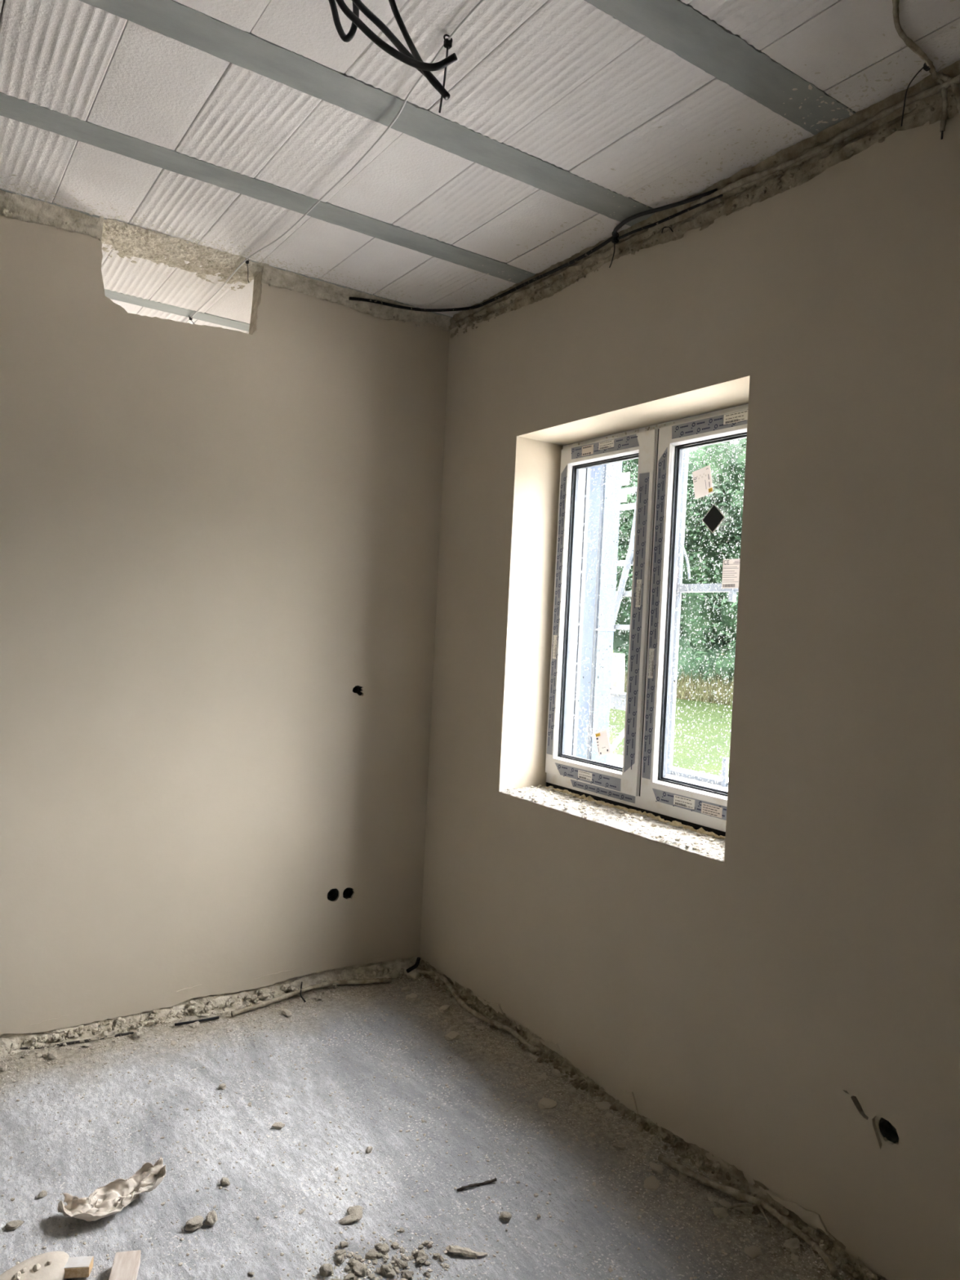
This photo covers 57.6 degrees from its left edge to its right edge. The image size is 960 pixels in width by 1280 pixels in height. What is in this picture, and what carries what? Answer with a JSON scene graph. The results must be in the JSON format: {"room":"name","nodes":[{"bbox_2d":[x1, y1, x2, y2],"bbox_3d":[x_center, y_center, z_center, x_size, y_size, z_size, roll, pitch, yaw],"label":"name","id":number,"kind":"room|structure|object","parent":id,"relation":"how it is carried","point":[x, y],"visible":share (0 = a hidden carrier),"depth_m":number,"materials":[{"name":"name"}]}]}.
{"room":"construction site","nodes":[
{"label":"construction site","id":0,"kind":"room"},
{"bbox_2d":[0,190,452,1055],"bbox_3d":[-2.118,0.044,2.801,4.614,3.231,0.217,2,1,-34],"label":"wall","id":1,"kind":"structure","parent":0,"point":[220,546],"depth_m":3.48,"materials":[{"name":"paint"}]},
{"bbox_2d":[0,973,855,1279],"bbox_3d":[-1.880,1.574,2.362,4.612,0.206,8.900,2,1,-34],"label":"floor","id":2,"kind":"structure","parent":0,"point":[291,1185],"depth_m":2.60,"materials":[{"name":"concrete"}]},
{"bbox_2d":[0,1064,7,1071],"bbox_3d":[-1.639,1.474,3.002,0.024,0.022,0.032,3,1,-14],"label":"clod","id":3,"kind":"object","parent":2,"relation":"on","point":[3,1068],"visible":1,"depth_m":2.99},
{"bbox_2d":[4,1219,23,1231],"bbox_3d":[-1.202,1.507,2.249,0.042,0.013,0.033,3,1,-2],"label":"clod","id":4,"kind":"object","parent":2,"relation":"on","point":[11,1225],"visible":1,"depth_m":2.24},
{"bbox_2d":[0,1250,69,1279],"bbox_3d":[-1.059,1.499,2.051,0.117,0.040,0.190,3,1,36],"label":"board","id":5,"kind":"object","parent":2,"relation":"on","point":[48,1265],"visible":0.97,"depth_m":2.07,"materials":[{"name":"wood"}]},
{"bbox_2d":[37,1190,47,1198],"bbox_3d":[-1.188,1.505,2.367,0.018,0.020,0.027,3,1,33],"label":"clod","id":6,"kind":"object","parent":2,"relation":"on","point":[43,1193],"visible":1,"depth_m":2.36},
{"bbox_2d":[46,1049,57,1059],"bbox_3d":[-1.520,1.476,3.106,0.035,0.027,0.040,3,1,-11],"label":"clod","id":7,"kind":"object","parent":2,"relation":"on","point":[52,1054],"visible":1,"depth_m":3.09,"materials":[{"name":"concrete"}]},
{"bbox_2d":[16,1030,138,1049],"bbox_3d":[-1.747,1.470,3.072,1.023,0.010,0.042,2,1,-30],"label":"cable","id":8,"kind":"object","parent":2,"relation":"on","point":[128,1033],"visible":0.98,"depth_m":3.22,"materials":[{"name":"paint"}]},
{"bbox_2d":[62,1256,93,1278],"bbox_3d":[-0.997,1.508,2.096,0.120,0.026,0.038,3,1,-8],"label":"wood offcut","id":9,"kind":"object","parent":2,"relation":"on","point":[80,1266],"visible":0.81,"depth_m":2.09,"materials":[{"name":"brown wood"}]},
{"bbox_2d":[57,1157,166,1222],"bbox_3d":[-0.973,1.478,2.337,0.272,0.066,0.129,2,1,-39],"label":"crumpled paper","id":10,"kind":"object","parent":2,"relation":"on","point":[111,1198],"visible":1,"depth_m":2.34,"materials":[{"name":"paper"}]},
{"bbox_2d":[108,1249,141,1279],"bbox_3d":[-0.850,1.512,2.083,0.058,0.032,0.110,3,1,-12],"label":"wood offcut","id":11,"kind":"object","parent":2,"relation":"on","point":[126,1264],"visible":1,"depth_m":2.09,"materials":[{"name":"wood"}]},
{"bbox_2d":[132,1031,141,1039],"bbox_3d":[-1.290,1.485,3.279,0.030,0.029,0.047,3,1,-3],"label":"clod","id":12,"kind":"object","parent":2,"relation":"on","point":[136,1034],"visible":1,"depth_m":3.27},
{"bbox_2d":[180,1016,191,1022],"bbox_3d":[-1.154,1.491,3.421,0.037,0.015,0.039,3,1,17],"label":"clod","id":13,"kind":"object","parent":2,"relation":"on","point":[184,1019],"visible":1,"depth_m":3.42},
{"bbox_2d":[185,1215,204,1231],"bbox_3d":[-0.746,1.524,2.283,0.045,0.021,0.050,2,0,2],"label":"clod","id":14,"kind":"object","parent":2,"relation":"on","point":[192,1224],"visible":1,"depth_m":2.27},
{"bbox_2d":[191,1021,199,1027],"bbox_3d":[-1.105,1.494,3.389,0.027,0.015,0.037,3,1,21],"label":"clod","id":15,"kind":"object","parent":2,"relation":"on","point":[196,1024],"visible":1,"depth_m":3.38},
{"bbox_2d":[174,1016,219,1026],"bbox_3d":[-1.105,1.489,3.410,0.167,0.012,0.013,2,1,-27],"label":"cable","id":16,"kind":"object","parent":2,"relation":"on","point":[215,1017],"visible":1,"depth_m":3.41,"materials":[{"name":"black plastic"}]},
{"bbox_2d":[204,1209,217,1225],"bbox_3d":[-0.706,1.523,2.300,0.030,0.026,0.042,3,1,0],"label":"clod","id":17,"kind":"object","parent":2,"relation":"on","point":[211,1217],"visible":1,"depth_m":2.29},
{"bbox_2d":[218,1083,226,1089],"bbox_3d":[-0.872,1.512,2.957,0.022,0.019,0.030,3,1,17],"label":"clod","id":18,"kind":"object","parent":2,"relation":"on","point":[223,1086],"visible":1,"depth_m":2.95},
{"bbox_2d":[220,1177,230,1185],"bbox_3d":[-0.718,1.526,2.458,0.029,0.023,0.022,3,1,40],"label":"clod","id":19,"kind":"object","parent":2,"relation":"on","point":[224,1181],"visible":1,"depth_m":2.45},
{"bbox_2d":[271,1121,284,1128],"bbox_3d":[-0.634,1.526,2.743,0.035,0.015,0.032,3,1,15],"label":"clod","id":20,"kind":"object","parent":2,"relation":"on","point":[279,1125],"visible":1,"depth_m":2.73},
{"bbox_2d":[282,1008,292,1017],"bbox_3d":[-0.781,1.508,3.528,0.050,0.025,0.032,4,1,43],"label":"clod","id":21,"kind":"object","parent":2,"relation":"on","point":[286,1012],"visible":1,"depth_m":3.52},
{"bbox_2d":[231,977,391,1017],"bbox_3d":[-0.712,1.497,3.713,0.719,0.036,0.095,2,1,-34],"label":"cable","id":22,"kind":"object","parent":2,"relation":"on","point":[327,984],"visible":1,"depth_m":3.73,"materials":[{"name":"paint"}]},
{"bbox_2d":[306,992,316,999],"bbox_3d":[-0.714,1.510,3.702,0.041,0.011,0.038,2,1,-33],"label":"clod","id":23,"kind":"object","parent":2,"relation":"on","point":[311,996],"visible":1,"depth_m":3.70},
{"bbox_2d":[319,1263,333,1276],"bbox_3d":[-0.375,1.547,2.143,0.033,0.028,0.032,3,1,27],"label":"clod","id":24,"kind":"object","parent":2,"relation":"on","point":[325,1269],"visible":1,"depth_m":2.13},
{"bbox_2d":[335,1254,344,1263],"bbox_3d":[-0.350,1.551,2.187,0.023,0.015,0.029,3,1,0],"label":"clod","id":25,"kind":"object","parent":2,"relation":"on","point":[340,1259],"visible":1,"depth_m":2.18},
{"bbox_2d":[335,1248,346,1257],"bbox_3d":[-0.351,1.550,2.202,0.030,0.017,0.023,2,1,-26],"label":"clod","id":26,"kind":"object","parent":2,"relation":"on","point":[343,1251],"visible":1,"depth_m":2.20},
{"bbox_2d":[339,1240,348,1248],"bbox_3d":[-0.349,1.552,2.239,0.024,0.013,0.015,3,1,-19],"label":"clod","id":27,"kind":"object","parent":2,"relation":"on","point":[343,1244],"visible":1,"depth_m":2.24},
{"bbox_2d":[338,1214,356,1224],"bbox_3d":[-0.351,1.548,2.332,0.051,0.019,0.034,3,1,-10],"label":"clod","id":28,"kind":"object","parent":2,"relation":"on","point":[347,1220],"visible":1,"depth_m":2.32,"materials":[{"name":"concrete"}]},
{"bbox_2d":[343,1272,354,1279],"bbox_3d":[-0.318,1.553,2.126,0.027,0.014,0.024,3,1,0],"label":"clod","id":29,"kind":"object","parent":2,"relation":"on","point":[350,1276],"visible":1,"depth_m":2.12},
{"bbox_2d":[347,1257,355,1266],"bbox_3d":[-0.320,1.554,2.178,0.017,0.018,0.024,3,1,24],"label":"clod","id":30,"kind":"object","parent":2,"relation":"on","point":[351,1260],"visible":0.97,"depth_m":2.17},
{"bbox_2d":[346,1205,362,1222],"bbox_3d":[-0.339,1.547,2.355,0.042,0.021,0.066,3,1,-8],"label":"clod","id":31,"kind":"object","parent":2,"relation":"on","point":[356,1211],"visible":0.99,"depth_m":2.35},
{"bbox_2d":[353,1254,362,1260],"bbox_3d":[-0.308,1.555,2.198,0.022,0.013,0.028,3,1,-15],"label":"clod","id":32,"kind":"object","parent":2,"relation":"on","point":[358,1257],"visible":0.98,"depth_m":2.19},
{"bbox_2d":[352,1262,367,1276],"bbox_3d":[-0.295,1.551,2.148,0.036,0.025,0.038,3,1,-18],"label":"clod","id":33,"kind":"object","parent":2,"relation":"on","point":[360,1268],"visible":1,"depth_m":2.14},
{"bbox_2d":[365,1146,372,1153],"bbox_3d":[-0.337,1.545,2.645,0.017,0.015,0.026,3,1,15],"label":"clod","id":34,"kind":"object","parent":2,"relation":"on","point":[369,1148],"visible":1,"depth_m":2.64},
{"bbox_2d":[364,1248,377,1260],"bbox_3d":[-0.272,1.554,2.207,0.034,0.016,0.027,3,1,7],"label":"clod","id":35,"kind":"object","parent":2,"relation":"on","point":[371,1254],"visible":1,"depth_m":2.20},
{"bbox_2d":[367,1273,375,1279],"bbox_3d":[-0.265,1.558,2.137,0.016,0.008,0.016,4,1,41],"label":"clod","id":36,"kind":"object","parent":2,"relation":"on","point":[372,1276],"visible":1,"depth_m":2.13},
{"bbox_2d":[373,1242,382,1250],"bbox_3d":[-0.257,1.556,2.235,0.028,0.020,0.018,4,1,42],"label":"clod","id":37,"kind":"object","parent":2,"relation":"on","point":[376,1246],"visible":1,"depth_m":2.23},
{"bbox_2d":[377,1243,389,1255],"bbox_3d":[-0.245,1.554,2.226,0.026,0.017,0.034,3,1,38],"label":"clod","id":38,"kind":"object","parent":2,"relation":"on","point":[384,1249],"visible":1,"depth_m":2.22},
{"bbox_2d":[380,1264,391,1276],"bbox_3d":[-0.234,1.558,2.155,0.021,0.025,0.034,2,1,-29],"label":"clod","id":39,"kind":"object","parent":2,"relation":"on","point":[384,1268],"visible":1,"depth_m":2.15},
{"bbox_2d":[385,1271,395,1278],"bbox_3d":[-0.219,1.559,2.146,0.030,0.012,0.018,3,1,10],"label":"clod","id":40,"kind":"object","parent":2,"relation":"on","point":[392,1273],"visible":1,"depth_m":2.14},
{"bbox_2d":[391,1241,399,1248],"bbox_3d":[-0.216,1.559,2.246,0.018,0.013,0.021,2,1,-28],"label":"clod","id":41,"kind":"object","parent":2,"relation":"on","point":[395,1245],"visible":1,"depth_m":2.24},
{"bbox_2d":[395,1258,403,1267],"bbox_3d":[-0.201,1.558,2.182,0.018,0.017,0.028,2,1,-43],"label":"clod","id":42,"kind":"object","parent":2,"relation":"on","point":[397,1260],"visible":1,"depth_m":2.18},
{"bbox_2d":[402,1260,408,1267],"bbox_3d":[-0.189,1.559,2.179,0.016,0.012,0.020,2,1,-23],"label":"clod","id":43,"kind":"object","parent":2,"relation":"on","point":[405,1264],"visible":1,"depth_m":2.17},
{"bbox_2d":[402,1270,413,1278],"bbox_3d":[-0.177,1.559,2.145,0.025,0.014,0.024,3,1,15],"label":"clod","id":44,"kind":"object","parent":2,"relation":"on","point":[406,1274],"visible":1,"depth_m":2.14,"materials":[{"name":"concrete"}]},
{"bbox_2d":[405,993,417,1000],"bbox_3d":[-0.292,1.529,3.738,0.056,0.019,0.044,2,1,-34],"label":"clod","id":45,"kind":"object","parent":2,"relation":"on","point":[411,997],"visible":1,"depth_m":3.73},
{"bbox_2d":[407,968,419,979],"bbox_3d":[-0.303,1.519,3.970,0.059,0.046,0.060,3,1,23],"label":"clod","id":46,"kind":"object","parent":2,"relation":"on","point":[414,974],"visible":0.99,"depth_m":3.95,"materials":[{"name":"concrete"}]},
{"bbox_2d":[406,957,420,973],"bbox_3d":[-0.300,1.486,3.990,0.027,0.046,0.097,3,1,29],"label":"cable","id":47,"kind":"object","parent":46,"relation":"on","point":[418,959],"visible":1,"depth_m":3.98,"materials":[{"name":"plastic"}]},
{"bbox_2d":[415,1248,427,1258],"bbox_3d":[-0.148,1.558,2.211,0.027,0.016,0.029,2,1,-31],"label":"clod","id":48,"kind":"object","parent":2,"relation":"on","point":[419,1253],"visible":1,"depth_m":2.21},
{"bbox_2d":[416,1255,426,1263],"bbox_3d":[-0.148,1.560,2.200,0.028,0.017,0.038,3,1,20],"label":"clod","id":49,"kind":"object","parent":2,"relation":"on","point":[420,1260],"visible":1,"depth_m":2.19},
{"bbox_2d":[0,973,854,1279],"bbox_3d":[-0.435,1.545,2.486,2.044,0.013,2.494,2,1,-34],"label":"plaster grit","id":50,"kind":"object","parent":2,"relation":"on","point":[677,1237],"visible":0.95,"depth_m":2.68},
{"bbox_2d":[433,1253,439,1260],"bbox_3d":[-0.110,1.563,2.213,0.019,0.010,0.016,2,1,-28],"label":"clod","id":51,"kind":"object","parent":2,"relation":"on","point":[436,1255],"visible":1,"depth_m":2.21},
{"bbox_2d":[438,1004,449,1012],"bbox_3d":[-0.149,1.536,3.633,0.048,0.028,0.044,3,1,-13],"label":"clod","id":52,"kind":"object","parent":2,"relation":"on","point":[443,1008],"visible":1,"depth_m":3.62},
{"bbox_2d":[444,1031,460,1040],"bbox_3d":[-0.109,1.541,3.397,0.064,0.021,0.046,2,1,-27],"label":"clod","id":53,"kind":"object","parent":2,"relation":"on","point":[452,1035],"visible":1,"depth_m":3.38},
{"bbox_2d":[445,1244,487,1257],"bbox_3d":[-0.035,1.560,2.225,0.108,0.018,0.026,3,1,10],"label":"flake","id":54,"kind":"object","parent":2,"relation":"on","point":[455,1250],"visible":1,"depth_m":2.22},
{"bbox_2d":[466,1018,475,1023],"bbox_3d":[-0.039,1.546,3.537,0.031,0.013,0.030,3,1,19],"label":"clod","id":55,"kind":"object","parent":2,"relation":"on","point":[469,1020],"visible":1,"depth_m":3.53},
{"bbox_2d":[416,968,537,1054],"bbox_3d":[-0.028,1.528,3.646,0.077,0.041,0.857,2,1,-34],"label":"cable","id":56,"kind":"object","parent":2,"relation":"on","point":[505,1028],"visible":1,"depth_m":3.57,"materials":[{"name":"paint"}]},
{"bbox_2d":[457,1177,497,1191],"bbox_3d":[-0.008,1.559,2.499,0.122,0.012,0.010,2,1,-25],"label":"stick","id":57,"kind":"object","parent":2,"relation":"on","point":[462,1188],"visible":1,"depth_m":2.50,"materials":[{"name":"grey"}]},
{"bbox_2d":[498,1211,511,1222],"bbox_3d":[0.069,1.565,2.370,0.033,0.022,0.031,3,1,13],"label":"clod","id":58,"kind":"object","parent":2,"relation":"on","point":[506,1216],"visible":1,"depth_m":2.36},
{"bbox_2d":[536,1072,547,1080],"bbox_3d":[0.222,1.565,3.126,0.039,0.016,0.038,3,1,-11],"label":"clod","id":59,"kind":"object","parent":2,"relation":"on","point":[540,1077],"visible":1,"depth_m":3.12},
{"bbox_2d":[537,1097,556,1109],"bbox_3d":[0.227,1.567,2.946,0.064,0.020,0.049,3,1,4],"label":"clod","id":60,"kind":"object","parent":2,"relation":"on","point":[544,1103],"visible":1,"depth_m":2.94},
{"bbox_2d":[551,1068,561,1077],"bbox_3d":[0.277,1.564,3.148,0.030,0.029,0.036,2,1,-32],"label":"clod","id":61,"kind":"object","parent":2,"relation":"on","point":[556,1073],"visible":1,"depth_m":3.14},
{"bbox_2d":[570,1086,584,1094],"bbox_3d":[0.339,1.575,3.051,0.032,0.017,0.051,2,1,-45],"label":"clod","id":62,"kind":"object","parent":2,"relation":"on","point":[579,1091],"visible":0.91,"depth_m":3.04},
{"bbox_2d":[597,1101,611,1109],"bbox_3d":[0.423,1.578,2.957,0.052,0.014,0.036,3,1,-6],"label":"clod","id":63,"kind":"object","parent":2,"relation":"on","point":[606,1104],"visible":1,"depth_m":2.96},
{"bbox_2d":[605,1112,613,1119],"bbox_3d":[0.429,1.578,2.893,0.030,0.014,0.023,2,1,-22],"label":"clod","id":64,"kind":"object","parent":2,"relation":"on","point":[608,1115],"visible":1,"depth_m":2.89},
{"bbox_2d":[643,1175,659,1191],"bbox_3d":[0.499,1.586,2.541,0.046,0.024,0.046,2,1,-31],"label":"clod","id":65,"kind":"object","parent":2,"relation":"on","point":[651,1183],"visible":1,"depth_m":2.54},
{"bbox_2d":[648,1161,663,1173],"bbox_3d":[0.531,1.588,2.623,0.042,0.022,0.045,3,1,-5],"label":"clod","id":66,"kind":"object","parent":2,"relation":"on","point":[655,1167],"visible":1,"depth_m":2.62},
{"bbox_2d":[668,1173,676,1181],"bbox_3d":[0.570,1.592,2.584,0.020,0.008,0.023,4,1,45],"label":"clod","id":67,"kind":"object","parent":2,"relation":"on","point":[672,1177],"visible":1,"depth_m":2.58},
{"bbox_2d":[712,1207,728,1218],"bbox_3d":[0.670,1.593,2.427,0.044,0.028,0.028,3,1,24],"label":"clod","id":68,"kind":"object","parent":2,"relation":"on","point":[722,1212],"visible":1,"depth_m":2.42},
{"bbox_2d":[718,1200,731,1207],"bbox_3d":[0.694,1.596,2.475,0.041,0.013,0.030,3,1,-22],"label":"clod","id":69,"kind":"object","parent":2,"relation":"on","point":[723,1202],"visible":0.99,"depth_m":2.47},
{"bbox_2d":[725,1204,757,1210],"bbox_3d":[0.729,1.588,2.446,0.100,0.013,0.013,3,1,-10],"label":"twig","id":70,"kind":"object","parent":2,"relation":"on","point":[738,1205],"visible":1,"depth_m":2.45,"materials":[{"name":"paint"}]},
{"bbox_2d":[733,1202,753,1214],"bbox_3d":[0.742,1.599,2.458,0.055,0.023,0.041,3,1,35],"label":"clod","id":71,"kind":"object","parent":2,"relation":"on","point":[746,1210],"visible":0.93,"depth_m":2.44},
{"bbox_2d":[657,1154,839,1277],"bbox_3d":[0.752,1.587,2.455,0.085,0.033,0.582,2,1,-38],"label":"cable","id":72,"kind":"object","parent":2,"relation":"on","point":[730,1191],"visible":1,"depth_m":2.46,"materials":[{"name":"paint"}]},
{"bbox_2d":[744,1245,762,1258],"bbox_3d":[0.715,1.600,2.281,0.048,0.015,0.030,3,1,-16],"label":"clod","id":73,"kind":"object","parent":2,"relation":"on","point":[753,1251],"visible":1,"depth_m":2.28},
{"bbox_2d":[758,1204,771,1227],"bbox_3d":[0.789,1.593,2.414,0.011,0.019,0.066,3,1,-10],"label":"twig","id":74,"kind":"object","parent":2,"relation":"on","point":[759,1206],"visible":1,"depth_m":2.41,"materials":[{"name":"paint"}]},
{"bbox_2d":[782,1237,799,1252],"bbox_3d":[0.830,1.606,2.313,0.050,0.020,0.036,2,1,-25],"label":"clod","id":75,"kind":"object","parent":2,"relation":"on","point":[792,1245],"visible":1,"depth_m":2.31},
{"bbox_2d":[790,1253,798,1262],"bbox_3d":[0.819,1.609,2.271,0.020,0.009,0.025,3,1,23],"label":"clod","id":76,"kind":"object","parent":2,"relation":"on","point":[794,1258],"visible":1,"depth_m":2.27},
{"bbox_2d":[0,0,959,333],"bbox_3d":[-1.554,-1.631,2.371,5.150,0.214,9.000,2,1,-34],"label":"ceiling","id":77,"kind":"structure","parent":0,"point":[198,133],"depth_m":2.47,"materials":[{"name":"grey"}]},
{"bbox_2d":[186,0,484,322],"bbox_3d":[-0.701,-1.486,3.136,0.055,0.025,3.702,2,1,-32],"label":"cord","id":78,"kind":"object","parent":77,"relation":"attached to","point":[481,2],"visible":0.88,"depth_m":2.62,"materials":[{"name":"white plastic"}]},
{"bbox_2d":[328,0,359,42],"bbox_3d":[-0.310,-1.382,1.890,0.114,0.187,0.023,3,1,22],"label":"electrical cable","id":79,"kind":"object","parent":77,"relation":"hanging from","point":[347,37],"visible":0.9,"depth_m":1.88,"materials":[{"name":"black plastic"}]},
{"bbox_2d":[335,0,457,71],"bbox_3d":[-0.201,-1.288,1.705,0.333,0.358,0.032,3,1,4],"label":"electrical cable","id":80,"kind":"object","parent":77,"relation":"hanging from","point":[414,63],"visible":1,"depth_m":1.70,"materials":[{"name":"black plastic"}]},
{"bbox_2d":[351,0,449,100],"bbox_3d":[-0.198,-1.265,1.764,0.327,0.407,0.048,3,1,19],"label":"electrical cable","id":81,"kind":"object","parent":77,"relation":"hanging from","point":[370,15],"visible":0.83,"depth_m":1.76,"materials":[{"name":"black plastic"}]},
{"bbox_2d":[388,0,437,90],"bbox_3d":[-0.133,-1.268,1.729,0.158,0.392,0.023,3,1,20],"label":"electrical cable","id":82,"kind":"object","parent":77,"relation":"hanging from","point":[428,74],"visible":0.91,"depth_m":1.73,"materials":[{"name":"black plastic"}]},
{"bbox_2d":[438,34,452,112],"bbox_3d":[-0.088,-1.346,2.075,0.020,0.237,0.096,3,1,9],"label":"cable tie","id":83,"kind":"object","parent":77,"relation":"hanging from","point":[447,44],"visible":0.88,"depth_m":2.10,"materials":[{"name":"black"}]},
{"bbox_2d":[348,236,611,311],"bbox_3d":[0.052,-1.447,3.575,1.245,0.029,0.365,3,1,33],"label":"cable","id":84,"kind":"object","parent":77,"relation":"attached to","point":[608,240],"visible":1,"depth_m":3.73,"materials":[{"name":"plastic"}]},
{"bbox_2d":[608,231,618,267],"bbox_3d":[0.478,-1.392,3.108,0.026,0.108,0.069,3,1,3],"label":"cable tie","id":85,"kind":"object","parent":84,"relation":"attached to","point":[615,240],"visible":0.94,"depth_m":3.08,"materials":[{"name":"black"}]},
{"bbox_2d":[613,188,717,236],"bbox_3d":[0.585,-1.418,2.890,0.068,0.023,0.451,2,1,-36],"label":"cable","id":86,"kind":"object","parent":77,"relation":"attached to","point":[624,222],"visible":1,"depth_m":2.87,"materials":[{"name":"black plastic"}]},
{"bbox_2d":[900,62,930,126],"bbox_3d":[1.076,-1.357,2.163,0.019,0.097,0.126,3,1,-3],"label":"cable tie","id":87,"kind":"object","parent":77,"relation":"attached to","point":[926,68],"visible":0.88,"depth_m":2.17,"materials":[{"name":"black"}]},
{"bbox_2d":[892,0,947,139],"bbox_3d":[0.959,-1.319,1.966,0.060,0.170,0.501,4,1,41],"label":"cable","id":88,"kind":"object","parent":77,"relation":"attached to","point":[909,42],"visible":1,"depth_m":2.08,"materials":[{"name":"paint"}]},
{"bbox_2d":[415,60,959,1279],"bbox_3d":[1.330,0.236,2.115,0.534,4.000,5.000,2,1,-34],"label":"wall","id":89,"kind":"structure","parent":0,"point":[783,1013],"depth_m":2.52,"materials":[{"name":"paint"}]},
{"bbox_2d":[499,786,724,862],"bbox_3d":[0.508,0.645,3.197,0.237,0.020,1.177,2,1,-34],"label":"window sill","id":90,"kind":"structure","parent":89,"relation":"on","point":[693,841],"depth_m":3.12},
{"bbox_2d":[506,784,724,857],"bbox_3d":[0.500,0.643,3.193,0.224,0.025,1.167,2,1,-34],"label":"crumbs","id":91,"kind":"object","parent":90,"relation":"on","point":[710,839],"visible":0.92,"depth_m":3.19,"materials":[{"name":"concrete"}]},
{"bbox_2d":[545,403,748,839],"bbox_3d":[0.721,-0.061,3.308,0.252,1.491,1.176,2,1,-34],"label":"window","id":92,"kind":"structure","parent":89,"relation":"in","point":[642,786],"depth_m":3.28,"materials":[{"name":"white plastic"}]},
{"bbox_2d":[617,194,722,239],"bbox_3d":[0.618,-1.398,2.891,0.014,0.023,0.451,2,1,-36],"label":"cable","id":93,"kind":"object","parent":89,"relation":"attached to","point":[720,195],"visible":1,"depth_m":2.88,"materials":[{"name":"plastic"}]},
{"bbox_2d":[689,74,959,207],"bbox_3d":[0.987,-1.366,2.350,0.025,0.035,1.100,2,1,-34],"label":"cable","id":94,"kind":"object","parent":89,"relation":"attached to","point":[936,89],"visible":1,"depth_m":2.37,"materials":[{"name":"paint"}]},
{"bbox_2d":[936,72,959,114],"bbox_3d":[1.137,-1.324,2.117,0.077,0.120,0.020,3,1,32],"label":"cable","id":95,"kind":"object","parent":89,"relation":"attached to","point":[956,90],"visible":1,"depth_m":2.11,"materials":[{"name":"paint"}]},
{"label":"outside","id":96,"kind":"structure","parent":0,"visible":0},
{"bbox_2d":[607,753,728,782],"bbox_3d":[3.596,2.281,6.766,8.540,0.010,28.000,2,1,-34],"label":"gravel ground","id":97,"kind":"structure","parent":96,"point":[611,759],"depth_m":14.63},
{"bbox_2d":[586,461,622,763],"bbox_3d":[0.733,-0.239,5.422,0.156,4.800,0.176,2,1,-34],"label":"porch post","id":98,"kind":"object","parent":97,"relation":"on","point":[615,472],"visible":0.12,"depth_m":5.34,"materials":[{"name":"metal"}]},
{"bbox_2d":[607,471,636,757],"bbox_3d":[1.147,-0.236,6.681,0.103,4.800,0.800,2,1,-34],"label":"ladder frame","id":99,"kind":"object","parent":97,"relation":"on","point":[624,481],"visible":0.15,"depth_m":6.74,"materials":[{"name":"grey metal"}]},
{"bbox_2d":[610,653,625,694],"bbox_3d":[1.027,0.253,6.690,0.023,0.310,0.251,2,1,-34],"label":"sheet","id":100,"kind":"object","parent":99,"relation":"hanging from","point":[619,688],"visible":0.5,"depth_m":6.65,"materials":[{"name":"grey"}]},
{"bbox_2d":[622,448,738,791],"bbox_3d":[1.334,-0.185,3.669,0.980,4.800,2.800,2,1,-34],"label":"window frame","id":101,"kind":"structure","parent":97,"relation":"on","point":[719,784],"depth_m":4.82,"materials":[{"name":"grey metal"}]},
{"bbox_2d":[679,542,690,579],"bbox_3d":[1.119,-0.433,4.767,0.014,0.206,0.092,2,1,-34],"label":"hose","id":102,"kind":"object","parent":101,"relation":"hanging from","point":[681,544],"visible":0.92,"depth_m":4.75,"materials":[{"name":"plastic"}]},
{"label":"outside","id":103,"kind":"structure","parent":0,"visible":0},
{"bbox_2d":[608,691,732,777],"bbox_3d":[12.012,2.220,48.712,69.540,0.200,120.000,2,1,-34],"label":"lawn","id":104,"kind":"structure","parent":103,"point":[713,740],"depth_m":19.94,"materials":[{"name":"green plant"}]},
{"bbox_2d":[613,459,688,675],"bbox_3d":[6.647,-4.816,39.172,7.957,15.002,7.910,3,1,27],"label":"tree","id":105,"kind":"object","parent":104,"relation":"on","point":[624,615],"visible":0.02,"depth_m":37.22,"materials":[{"name":"green plant"}]},
{"bbox_2d":[612,440,730,678],"bbox_3d":[7.531,-3.511,36.692,7.889,12.180,7.751,2,1,-29],"label":"tree","id":106,"kind":"object","parent":104,"relation":"on","point":[625,514],"visible":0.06,"depth_m":34.72,"materials":[{"name":"green plant"}]},
{"bbox_2d":[624,669,733,705],"bbox_3d":[4.756,1.358,37.691,3.726,1.113,22.451,2,1,-34],"label":"grass","id":107,"kind":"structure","parent":104,"relation":"on","point":[700,690],"depth_m":31.59,"materials":[{"name":"plant"}]},
{"bbox_2d":[617,439,743,688],"bbox_3d":[9.336,-3.516,35.624,7.997,12.544,8.218,3,1,0],"label":"hedge","id":108,"kind":"object","parent":104,"relation":"on","point":[700,657],"visible":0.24,"depth_m":34.06,"materials":[{"name":"green plant"}]},
{"bbox_2d":[683,438,746,685],"bbox_3d":[11.591,-3.696,33.644,7.324,13.111,7.281,2,1,-39],"label":"tree","id":109,"kind":"object","parent":104,"relation":"on","point":[740,461],"visible":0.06,"depth_m":33.36,"materials":[{"name":"green plant"}]},
{"bbox_2d":[710,548,740,637],"bbox_3d":[12.928,-3.738,32.730,7.622,13.505,7.758,3,1,39],"label":"tree","id":110,"kind":"object","parent":104,"relation":"on","point":[735,553],"visible":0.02,"depth_m":33.01,"materials":[{"name":"green plant"}]},
{"bbox_2d":[706,438,746,622],"bbox_3d":[12.867,-3.572,29.444,8.346,13.112,8.577,2,1,-30],"label":"tree","id":111,"kind":"object","parent":104,"relation":"on","point":[723,602],"visible":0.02,"depth_m":31.20,"materials":[{"name":"green plant"}]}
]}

